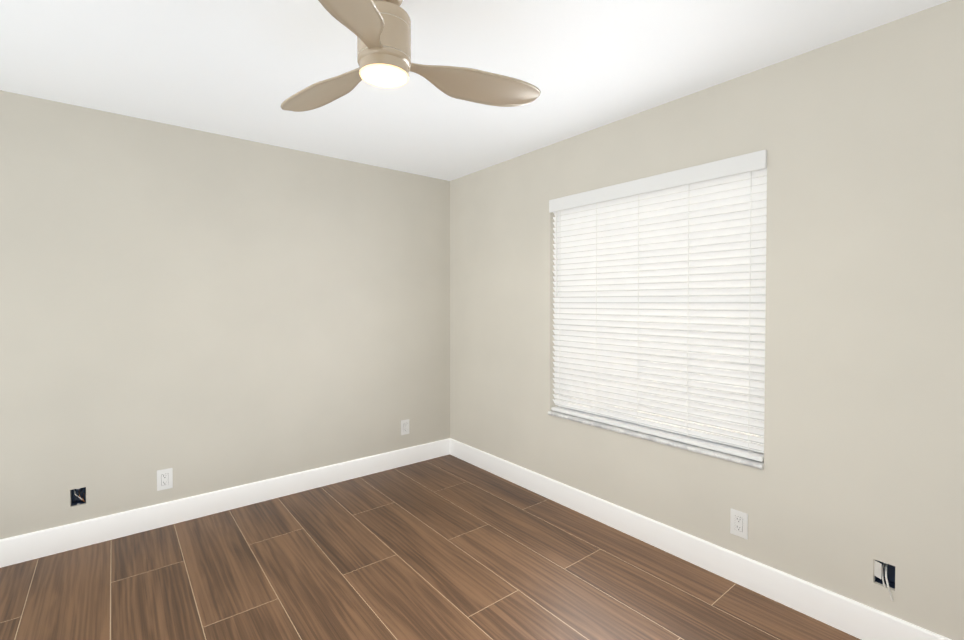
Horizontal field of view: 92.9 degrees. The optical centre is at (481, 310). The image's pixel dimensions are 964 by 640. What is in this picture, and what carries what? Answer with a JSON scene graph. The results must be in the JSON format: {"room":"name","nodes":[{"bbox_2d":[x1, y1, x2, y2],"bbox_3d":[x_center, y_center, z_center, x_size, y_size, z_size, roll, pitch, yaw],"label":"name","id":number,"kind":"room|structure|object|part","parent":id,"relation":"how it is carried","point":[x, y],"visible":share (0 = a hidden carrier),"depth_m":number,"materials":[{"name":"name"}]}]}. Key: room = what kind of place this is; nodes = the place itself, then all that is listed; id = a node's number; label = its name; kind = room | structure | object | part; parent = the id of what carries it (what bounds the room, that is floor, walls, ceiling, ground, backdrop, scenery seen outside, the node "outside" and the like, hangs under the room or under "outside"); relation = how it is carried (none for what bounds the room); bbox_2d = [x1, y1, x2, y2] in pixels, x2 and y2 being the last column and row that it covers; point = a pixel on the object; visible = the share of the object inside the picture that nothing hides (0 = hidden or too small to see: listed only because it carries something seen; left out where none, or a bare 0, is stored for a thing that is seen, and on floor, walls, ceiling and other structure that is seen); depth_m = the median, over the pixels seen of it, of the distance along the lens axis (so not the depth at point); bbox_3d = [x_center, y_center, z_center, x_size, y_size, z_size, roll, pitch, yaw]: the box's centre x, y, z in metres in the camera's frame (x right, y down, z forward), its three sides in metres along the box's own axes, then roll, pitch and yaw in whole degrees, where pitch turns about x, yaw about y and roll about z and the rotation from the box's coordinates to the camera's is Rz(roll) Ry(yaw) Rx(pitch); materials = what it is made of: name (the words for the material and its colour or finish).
{"room":"empty bedroom","nodes":[
{"label":"empty bedroom","id":0,"kind":"room"},
{"bbox_2d":[0,90,449,538],"bbox_3d":[-1.762,0.087,3.013,3.660,2.440,0.160,-1,1,-39],"label":"wall","id":1,"kind":"structure","parent":0,"point":[199,312],"depth_m":2.88,"materials":[{"name":"beige paint"}]},
{"bbox_2d":[71,487,85,505],"bbox_3d":[-2.264,1.036,2.569,0.060,0.094,0.050,-1,1,-39],"label":"electrical outlet box","id":2,"kind":"object","parent":1,"relation":"in","point":[78,496],"visible":0.94,"depth_m":2.58,"materials":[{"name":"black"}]},
{"bbox_2d":[157,468,172,490],"bbox_3d":[-1.930,1.028,2.786,0.080,0.124,0.007,-1,1,-39],"label":"electrical outlet","id":3,"kind":"object","parent":1,"relation":"attached to","point":[164,479],"visible":1,"depth_m":2.78,"materials":[{"name":"white plastic"}]},
{"bbox_2d":[0,438,449,567],"bbox_3d":[-1.645,1.237,3.015,3.500,0.140,0.014,-1,1,-39],"label":"baseboard","id":4,"kind":"structure","parent":1,"relation":"attached to","point":[38,544],"depth_m":2.88,"materials":[{"name":"white wood"}]},
{"bbox_2d":[401,419,408,434],"bbox_3d":[-0.641,0.976,3.824,0.080,0.124,0.007,-1,1,-39],"label":"electrical outlet","id":5,"kind":"object","parent":1,"relation":"attached to","point":[404,427],"visible":1,"depth_m":3.82,"materials":[{"name":"white plastic"}]},
{"bbox_2d":[0,454,860,639],"bbox_3d":[-0.411,1.393,1.485,3.820,0.120,4.270,-1,1,-39],"label":"floor","id":6,"kind":"structure","parent":0,"point":[448,547],"depth_m":2.25,"materials":[{"name":"brown wood"}]},
{"bbox_2d":[0,0,949,180],"bbox_3d":[-0.411,-1.167,1.441,3.820,0.120,4.270,-1,1,-39],"label":"ceiling","id":7,"kind":"structure","parent":0,"point":[243,69],"depth_m":2.04,"materials":[{"name":"white paint"}]},
{"bbox_2d":[280,0,540,111],"bbox_3d":[-0.329,-0.952,1.669,1.034,0.316,1.029,-1,1,-39],"label":"fan","id":8,"kind":"object","parent":7,"relation":"hanging from","point":[380,30],"visible":1,"depth_m":1.60,"materials":[{"name":"beige plastic"}]},
{"bbox_3d":[-0.611,-0.839,1.765,0.538,0.049,0.169,1,1,37],"label":"blade","id":9,"kind":"part","parent":8,"relation":"part of","materials":[{"name":"beige wood"}]},
{"bbox_3d":[-0.365,-0.830,1.231,0.169,0.049,0.538,0,1,7],"label":"blade","id":10,"kind":"part","parent":8,"relation":"part of","materials":[{"name":"beige wood"}]},
{"bbox_3d":[-0.026,-0.838,1.711,0.538,0.049,0.169,0,1,-23],"label":"blade","id":11,"kind":"part","parent":8,"relation":"part of","materials":[{"name":"beige wood"}]},
{"bbox_2d":[450,0,963,639],"bbox_3d":[1.015,0.094,2.611,0.160,2.440,4.270,-1,1,-39],"label":"wall","id":12,"kind":"structure","parent":0,"point":[858,138],"depth_m":1.97,"materials":[{"name":"beige paint"}]},
{"bbox_2d":[548,411,763,469],"bbox_3d":[0.923,0.717,2.676,0.133,0.021,1.339,-1,1,-39],"label":"window ledge","id":13,"kind":"object","parent":12,"relation":"attached to","point":[716,454],"visible":0.65,"depth_m":2.49,"materials":[{"name":"white stone"}]},
{"bbox_2d":[551,168,766,461],"bbox_3d":[0.937,-0.020,2.675,0.158,1.452,1.338,-1,1,-39],"label":"window blinds","id":14,"kind":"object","parent":12,"relation":"in","point":[619,349],"depth_m":2.51,"materials":[{"name":"white plastic"}]},
{"bbox_2d":[556,211,559,408],"bbox_3d":[0.515,-0.008,3.111,0.030,1.357,0.010,0,1,9],"label":"blind cord","id":15,"kind":"object","parent":14,"relation":"hanging from","point":[556,211],"depth_m":3.11,"materials":[{"name":"white fabric"}]},
{"bbox_2d":[596,208,598,391],"bbox_3d":[0.719,-0.004,2.878,0.002,1.357,0.003,-1,1,-39],"label":"blind cord","id":16,"kind":"object","parent":14,"relation":"hanging from","point":[596,208],"depth_m":2.87,"materials":[{"name":"white fabric"}]},
{"bbox_2d":[637,211,638,426],"bbox_3d":[0.904,0.000,2.648,0.002,1.357,0.003,-1,1,-39],"label":"blind cord","id":17,"kind":"object","parent":14,"relation":"hanging from","point":[638,305],"depth_m":2.64,"materials":[{"name":"white fabric"}]},
{"bbox_3d":[0.915,-0.021,2.656,0.056,1.443,1.332,-1,1,-39],"label":"window blind rails","id":18,"kind":"part","parent":14,"relation":"part of","materials":[{"name":"white plastic"}]},
{"bbox_2d":[549,150,766,212],"bbox_3d":[0.885,-0.703,2.621,0.019,0.085,1.338,-1,1,-39],"label":"blind valance","id":19,"kind":"object","parent":14,"relation":"attached to","point":[748,162],"visible":1,"depth_m":2.46,"materials":[{"name":"white plastic"}]},
{"bbox_3d":[0.975,-0.021,2.705,0.060,1.452,1.338,-1,1,-39],"label":"frame","id":20,"kind":"part","parent":14,"relation":"part of","materials":[{"name":"white plastic"}]},
{"bbox_2d":[687,210,689,437],"bbox_3d":[1.089,0.004,2.418,0.002,1.357,0.003,-1,1,-39],"label":"blind cord","id":21,"kind":"object","parent":14,"relation":"hanging from","point":[688,210],"depth_m":2.42,"materials":[{"name":"white fabric"}]},
{"bbox_2d":[748,171,751,453],"bbox_3d":[1.278,0.008,2.184,0.002,1.357,0.003,-1,1,-39],"label":"blind cord","id":22,"kind":"object","parent":14,"relation":"hanging from","point":[751,171],"depth_m":2.18,"materials":[{"name":"white fabric"}]},
{"bbox_2d":[450,438,950,639],"bbox_3d":[0.947,1.244,2.576,0.014,0.140,3.950,-1,1,-39],"label":"baseboard","id":23,"kind":"structure","parent":12,"relation":"attached to","point":[856,619],"depth_m":2.27,"materials":[{"name":"white wood"}]},
{"bbox_2d":[730,508,747,538],"bbox_3d":[1.241,1.031,2.212,0.007,0.124,0.080,-1,1,-39],"label":"electrical outlet","id":24,"kind":"object","parent":12,"relation":"attached to","point":[739,523],"visible":1,"depth_m":2.21,"materials":[{"name":"white plastic"}]},
{"bbox_2d":[874,560,894,600],"bbox_3d":[1.593,1.058,1.813,0.085,0.133,0.064,-1,1,-39],"label":"electrical outlet box","id":25,"kind":"object","parent":12,"relation":"in","point":[884,574],"visible":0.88,"depth_m":1.82,"materials":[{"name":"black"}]},
{"label":"outside","id":26,"kind":"structure","parent":0,"visible":0},
{"bbox_2d":[568,384,760,444],"bbox_3d":[12.717,1.555,12.029,29.830,0.100,28.000,-1,1,-39],"label":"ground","id":27,"kind":"structure","parent":26,"point":[667,417],"depth_m":6.63,"materials":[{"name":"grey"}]}
]}

